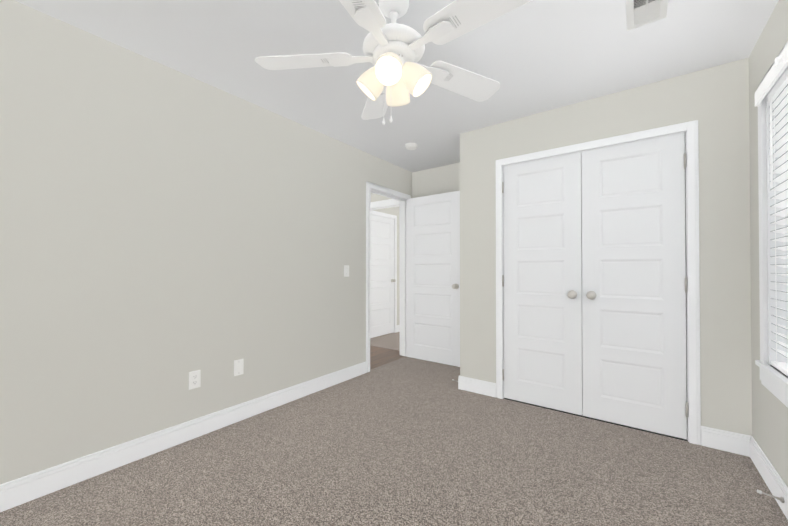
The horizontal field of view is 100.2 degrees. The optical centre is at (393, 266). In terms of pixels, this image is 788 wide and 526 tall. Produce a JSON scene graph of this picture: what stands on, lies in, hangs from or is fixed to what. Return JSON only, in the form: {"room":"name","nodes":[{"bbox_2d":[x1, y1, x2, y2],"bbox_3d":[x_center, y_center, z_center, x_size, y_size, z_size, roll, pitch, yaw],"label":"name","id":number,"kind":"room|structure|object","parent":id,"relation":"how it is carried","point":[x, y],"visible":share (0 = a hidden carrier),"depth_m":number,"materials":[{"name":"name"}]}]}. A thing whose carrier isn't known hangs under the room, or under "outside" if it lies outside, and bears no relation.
{"room":"empty bedroom","nodes":[
{"label":"empty bedroom","id":0,"kind":"room"},
{"bbox_2d":[0,0,411,483],"bbox_3d":[-1.037,-0.059,2.745,0.120,2.425,4.390,0,-1,36],"label":"wall","id":1,"kind":"structure","parent":0,"point":[165,230],"depth_m":2.02,"materials":[{"name":"white paint"}]},
{"bbox_2d":[0,361,366,511],"bbox_3d":[-1.261,1.087,2.321,0.016,0.125,3.220,0,-1,36],"label":"baseboard","id":2,"kind":"structure","parent":1,"relation":"attached to","point":[22,490],"depth_m":2.00,"materials":[{"name":"white wood"}]},
{"bbox_2d":[189,370,200,389],"bbox_3d":[-1.341,0.759,2.219,0.007,0.116,0.072,0,-1,36],"label":"duplex electrical outlet","id":3,"kind":"object","parent":1,"relation":"attached to","point":[194,379],"visible":1,"depth_m":2.22,"materials":[{"name":"white plastic"}]},
{"bbox_2d":[234,359,243,375],"bbox_3d":[-1.160,0.751,2.465,0.006,0.116,0.072,0,-1,36],"label":"electrical outlet plate","id":4,"kind":"object","parent":1,"relation":"attached to","point":[239,367],"visible":1,"depth_m":2.46,"materials":[{"name":"white plastic"}]},
{"bbox_2d":[344,265,348,276],"bbox_3d":[-0.483,0.042,3.382,0.014,0.116,0.072,0,-1,36],"label":"light switch","id":5,"kind":"object","parent":1,"relation":"attached to","point":[346,270],"visible":1,"depth_m":3.38,"materials":[{"name":"white plastic"}]},
{"bbox_2d":[366,182,410,371],"bbox_3d":[-0.095,0.114,4.019,0.152,2.107,0.884,0,-1,36],"label":"door frame","id":6,"kind":"structure","parent":1,"relation":"attached to","point":[402,198],"depth_m":4.30,"materials":[{"name":"white wood"}]},
{"bbox_2d":[407,191,459,366],"bbox_3d":[0.466,0.138,4.032,0.767,2.030,0.175,0,-1,36],"label":"entry door","id":7,"kind":"structure","parent":1,"relation":"in","point":[433,278],"depth_m":4.00,"materials":[{"name":"white wood"}]},
{"bbox_2d":[370,332,399,350],"bbox_3d":[0.481,1.220,5.741,1.190,0.078,2.310,0,-1,36],"label":"floor","id":8,"kind":"structure","parent":0,"point":[390,341],"depth_m":5.20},
{"bbox_2d":[373,207,399,324],"bbox_3d":[-0.570,-0.037,5.229,0.120,2.425,4.400,0,-1,36],"label":"wall","id":9,"kind":"structure","parent":0,"point":[393,211],"depth_m":5.99,"materials":[{"name":"white paint"}]},
{"bbox_2d":[370,214,395,337],"bbox_3d":[-0.248,0.151,5.536,0.105,2.030,0.894,0,-1,36],"label":"hall door","id":10,"kind":"structure","parent":9,"relation":"in","point":[382,280],"depth_m":5.62,"materials":[{"name":"white wood"}]},
{"bbox_2d":[370,210,396,332],"bbox_3d":[-0.303,0.127,5.577,0.137,2.107,1.024,0,-1,36],"label":"door frame","id":11,"kind":"structure","parent":9,"relation":"attached to","point":[394,217],"depth_m":5.91,"materials":[{"name":"white wood"}]},
{"bbox_2d":[370,346,405,369],"bbox_3d":[-0.826,1.208,3.971,1.190,0.072,2.090,0,-1,36],"label":"floor","id":12,"kind":"structure","parent":0,"point":[380,356],"depth_m":4.32,"materials":[{"name":"brown wood"}]},
{"bbox_2d":[0,356,787,525],"bbox_3d":[0.237,1.185,1.794,3.107,0.080,4.390,0,-1,36],"label":"floor carpet","id":13,"kind":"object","parent":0,"point":[406,441],"visible":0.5,"depth_m":1.83,"materials":[{"name":"carpet"}]},
{"bbox_2d":[504,229,687,440],"bbox_3d":[1.481,0.132,2.584,1.210,2.040,0.116,0,-1,36],"label":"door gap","id":14,"kind":"object","parent":13,"relation":"on","point":[612,422],"visible":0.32,"depth_m":2.38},
{"bbox_2d":[15,0,778,171],"bbox_3d":[0.436,-1.319,3.086,4.297,0.100,6.670,0,-1,36],"label":"ceiling","id":15,"kind":"structure","parent":0,"point":[532,57],"depth_m":1.95,"materials":[{"name":"white paint"}]},
{"bbox_2d":[255,0,531,124],"bbox_3d":[0.020,-0.972,1.538,1.267,0.619,1.294,0,-1,36],"label":"ceiling fan","id":16,"kind":"object","parent":15,"relation":"hanging from","point":[397,73],"visible":1,"depth_m":1.52,"materials":[{"name":"white"}]},
{"bbox_2d":[405,143,417,149],"bbox_3d":[0.181,-1.247,3.429,0.132,0.037,0.132,0,-1,36],"label":"smoke detector","id":17,"kind":"object","parent":15,"relation":"attached to","point":[410,146],"visible":0.98,"depth_m":3.40,"materials":[{"name":"white plastic"}]},
{"bbox_2d":[626,0,667,30],"bbox_3d":[1.230,-1.277,1.604,0.164,0.008,0.320,0,-1,36],"label":"ceiling vent","id":18,"kind":"object","parent":15,"relation":"in","point":[639,13],"visible":1,"depth_m":1.65,"materials":[{"name":"white plastic"}]},
{"bbox_2d":[371,163,459,201],"bbox_3d":[0.315,-0.044,4.420,2.265,2.425,0.150,0,-1,36],"label":"wall","id":19,"kind":"structure","parent":0,"point":[438,180],"depth_m":4.19,"materials":[{"name":"white paint"}]},
{"bbox_2d":[370,199,398,209],"bbox_3d":[-0.198,-0.902,4.815,0.980,0.092,0.135,0,-1,36],"label":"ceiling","id":20,"kind":"structure","parent":19,"relation":"attached to","point":[384,204],"depth_m":4.70,"materials":[{"name":"white"}]},
{"bbox_2d":[460,58,751,435],"bbox_3d":[1.432,-0.060,2.619,1.912,2.425,0.120,0,-1,36],"label":"wall","id":21,"kind":"structure","parent":0,"point":[714,101],"depth_m":2.13,"materials":[{"name":"white paint"}]},
{"bbox_2d":[458,376,495,397],"bbox_3d":[0.768,1.093,3.016,0.335,0.125,0.018,0,-1,36],"label":"baseboard","id":22,"kind":"structure","parent":21,"relation":"attached to","point":[478,386],"depth_m":3.01,"materials":[{"name":"white wood"}]},
{"bbox_2d":[502,152,582,414],"bbox_3d":[1.188,0.126,2.704,0.606,2.030,0.105,0,-1,36],"label":"closet door","id":23,"kind":"structure","parent":21,"relation":"in","point":[542,246],"depth_m":2.70,"materials":[{"name":"white wood"}]},
{"bbox_2d":[496,120,700,444],"bbox_3d":[1.475,0.102,2.576,1.334,2.106,0.137,0,-1,36],"label":"trim","id":24,"kind":"structure","parent":21,"relation":"attached to","point":[689,129],"depth_m":2.17,"materials":[{"name":"white wood"}]},
{"bbox_2d":[581,133,687,438],"bbox_3d":[1.679,0.123,2.341,0.606,2.030,0.105,0,-1,36],"label":"closet door","id":25,"kind":"structure","parent":21,"relation":"in","point":[634,284],"depth_m":2.34,"materials":[{"name":"white wood"}]},
{"bbox_2d":[749,0,787,486],"bbox_3d":[1.438,-0.075,0.917,0.120,2.425,4.390,0,-1,36],"label":"wall","id":26,"kind":"structure","parent":0,"point":[770,422],"depth_m":1.84,"materials":[{"name":"white paint"}]},
{"bbox_2d":[744,434,787,519],"bbox_3d":[1.157,1.073,0.637,0.016,0.125,3.384,0,-1,36],"label":"baseboard","id":27,"kind":"structure","parent":26,"relation":"attached to","point":[772,479],"depth_m":1.72,"materials":[{"name":"white wood"}]},
{"bbox_2d":[757,489,784,502],"bbox_3d":[1.770,1.079,1.551,0.086,0.029,0.024,0,-1,36],"label":"door stop","id":28,"kind":"object","parent":27,"relation":"attached to","point":[781,499],"visible":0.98,"depth_m":1.54,"materials":[{"name":"grey metal"}]},
{"bbox_2d":[755,41,787,407],"bbox_3d":[1.487,-0.188,1.010,0.150,1.642,1.945,0,-1,36],"label":"window","id":29,"kind":"structure","parent":26,"relation":"in","point":[774,382],"depth_m":1.73,"materials":[{"name":"white"}]},
{"bbox_2d":[755,44,787,106],"bbox_3d":[1.419,-0.905,1.067,0.044,0.079,1.754,0,-1,36],"label":"valance","id":30,"kind":"object","parent":29,"relation":"attached to","point":[778,68],"visible":1,"depth_m":1.54,"materials":[{"name":"white"}]},
{"bbox_2d":[768,69,787,375],"bbox_3d":[1.472,-0.201,1.021,0.065,1.408,1.717,0,-1,36],"label":"window blinds slats","id":31,"kind":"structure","parent":30,"relation":"hanging from","point":[778,97],"depth_m":1.64,"materials":[{"name":"white plastic"}]}
]}

